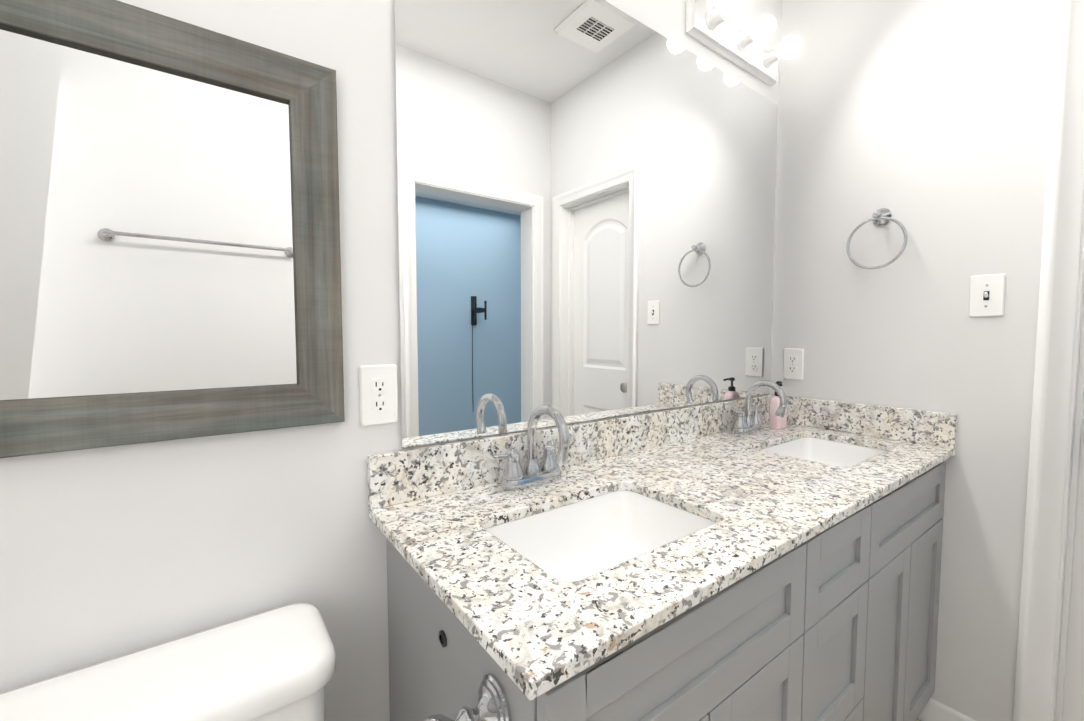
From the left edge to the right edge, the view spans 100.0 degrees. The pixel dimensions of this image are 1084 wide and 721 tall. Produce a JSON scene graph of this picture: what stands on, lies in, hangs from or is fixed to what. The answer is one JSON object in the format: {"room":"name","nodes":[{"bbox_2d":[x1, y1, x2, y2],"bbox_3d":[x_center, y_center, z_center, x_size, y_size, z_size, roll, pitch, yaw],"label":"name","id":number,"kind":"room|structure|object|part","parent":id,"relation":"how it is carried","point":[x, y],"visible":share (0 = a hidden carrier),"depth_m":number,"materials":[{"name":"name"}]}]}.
{"room":"bathroom","nodes":[
{"label":"bathroom","id":0,"kind":"room"},
{"bbox_2d":[0,0,781,720],"bbox_3d":[0.222,-0.200,1.369,4.130,2.720,0.164,-2,4,-36],"label":"wall","id":1,"kind":"structure","parent":0,"point":[586,190],"depth_m":0.82,"materials":[{"name":"white paint"}]},
{"bbox_3d":[-0.592,-0.195,0.683,0.537,0.637,0.022,-2,4,-36],"label":"framed mirror","id":2,"kind":"part","parent":1,"relation":"part of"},
{"bbox_2d":[359,364,397,426],"bbox_3d":[-0.323,0.069,0.904,0.074,0.120,0.008,-2,4,-36],"label":"outlet","id":3,"kind":"object","parent":1,"relation":"attached to","point":[378,387],"visible":1,"depth_m":0.90,"materials":[{"name":"white plastic"}]},
{"bbox_2d":[686,0,800,86],"bbox_3d":[0.699,-1.081,1.506,0.520,0.112,0.146,-2,4,-36],"label":"sconce","id":4,"kind":"object","parent":1,"relation":"attached to","point":[720,31],"visible":1,"depth_m":1.50,"materials":[{"name":"silver metal"}]},
{"bbox_2d":[367,399,742,507],"bbox_3d":[0.293,0.214,1.357,1.572,0.105,0.019,-2,4,-36],"label":"backsplash","id":5,"kind":"structure","parent":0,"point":[395,477],"depth_m":1.04,"materials":[{"name":"stone"}]},
{"bbox_2d":[771,0,1056,720],"bbox_3d":[1.456,-0.191,1.201,0.140,2.720,1.615,-2,4,-36],"label":"wall","id":6,"kind":"structure","parent":0,"point":[926,123],"depth_m":1.40,"materials":[{"name":"paint"}]},
{"bbox_2d":[783,348,803,379],"bbox_3d":[0.967,0.014,1.751,0.008,0.120,0.074,-2,4,-36],"label":"outlet","id":7,"kind":"object","parent":6,"relation":"attached to","point":[793,362],"visible":1,"depth_m":1.75,"materials":[{"name":"white plastic"}]},
{"bbox_2d":[791,396,956,447],"bbox_3d":[1.086,0.201,1.588,0.020,0.105,0.544,-2,4,-36],"label":"backsplash","id":8,"kind":"structure","parent":6,"relation":"attached to","point":[921,426],"depth_m":1.52,"materials":[{"name":"stone"}]},
{"bbox_2d":[846,208,907,269],"bbox_3d":[1.105,-0.402,1.496,0.060,0.204,0.170,-2,4,-36],"label":"towel ring","id":9,"kind":"object","parent":6,"relation":"attached to","point":[881,216],"visible":1,"depth_m":1.49,"materials":[{"name":"silver metal"}]},
{"bbox_2d":[918,698,975,720],"bbox_3d":[1.281,1.120,1.384,0.013,0.082,0.207,-2,4,-36],"label":"baseboard","id":10,"kind":"structure","parent":6,"relation":"attached to","point":[933,710],"depth_m":1.43,"materials":[{"name":"white wood"}]},
{"bbox_2d":[968,274,1005,316],"bbox_3d":[1.278,-0.186,1.307,0.019,0.120,0.074,-2,4,-36],"label":"light switch","id":11,"kind":"object","parent":6,"relation":"attached to","point":[987,296],"visible":1,"depth_m":1.31,"materials":[{"name":"white plastic"}]},
{"bbox_2d":[1013,0,1083,720],"bbox_3d":[1.609,0.125,0.993,0.159,2.114,0.718,-2,4,-36],"label":"door frame","id":12,"kind":"structure","parent":6,"relation":"attached to","point":[1061,243],"depth_m":1.21,"materials":[{"name":"white wood"}]},
{"bbox_2d":[1062,407,1083,720],"bbox_3d":[1.629,0.157,1.010,0.096,2.031,0.568,-2,4,-36],"label":"door","id":13,"kind":"structure","parent":6,"relation":"in","point":[1073,706],"depth_m":1.26,"materials":[{"name":"white"}]},
{"bbox_3d":[0.249,1.262,0.483,3.030,0.100,1.755,-2,4,-36],"label":"floor","id":14,"kind":"structure","parent":0,"visible":0},
{"bbox_2d":[0,603,335,720],"bbox_3d":[-0.390,0.830,0.437,0.455,0.769,0.710,-2,4,-36],"label":"toilet","id":15,"kind":"object","parent":14,"relation":"on","point":[278,664],"visible":1,"depth_m":0.63,"materials":[{"name":"white ceramic"}]},
{"bbox_2d":[386,464,945,720],"bbox_3d":[0.461,0.735,1.184,1.536,0.874,0.544,-2,4,-36],"label":"bathroom vanity","id":16,"kind":"object","parent":14,"relation":"on","point":[844,627],"depth_m":0.84,"materials":[{"name":"grey wood"}]},
{"bbox_2d":[423,630,511,720],"bbox_3d":[-0.141,0.432,0.598,0.107,0.068,0.208,-2,4,-36],"label":"paper holder","id":17,"kind":"object","parent":16,"relation":"attached to","point":[493,704],"visible":1,"depth_m":0.55,"materials":[{"name":"silver metal"}]},
{"bbox_2d":[369,424,954,707],"bbox_3d":[0.454,0.290,1.141,1.572,0.022,0.564,-2,4,-36],"label":"countertop","id":18,"kind":"structure","parent":16,"relation":"on","point":[541,635],"depth_m":0.75,"materials":[{"name":"stone"}]},
{"bbox_2d":[483,405,574,491],"bbox_3d":[0.008,0.191,1.008,0.240,0.189,0.159,-2,4,-36],"label":"faucet","id":19,"kind":"object","parent":18,"relation":"on","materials":[{"name":"silver metal"}]},
{"bbox_2d":[471,480,730,587],"bbox_3d":[0.115,0.386,0.853,0.474,0.163,0.344,-2,4,-36],"label":"sink","id":20,"kind":"object","parent":18,"relation":"in","point":[574,538],"depth_m":0.97,"materials":[{"name":"white ceramic"}]},
{"bbox_2d":[727,380,790,435],"bbox_3d":[0.758,0.160,1.558,0.240,0.189,0.159,-2,4,-36],"label":"faucet","id":21,"kind":"object","parent":18,"relation":"on","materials":[{"name":"silver metal"}]},
{"bbox_2d":[769,381,786,428],"bbox_3d":[0.869,0.162,1.667,0.066,0.172,0.045,-2,4,-36],"label":"soap dispenser","id":22,"kind":"object","parent":18,"relation":"on","point":[776,422],"visible":0.62,"depth_m":1.65,"materials":[{"name":"pink plastic"}]},
{"bbox_2d":[751,432,898,467],"bbox_3d":[0.864,0.355,1.403,0.474,0.163,0.344,-2,4,-36],"label":"sink","id":23,"kind":"object","parent":18,"relation":"in","point":[839,450],"depth_m":1.54,"materials":[{"name":"white ceramic"}]}
]}

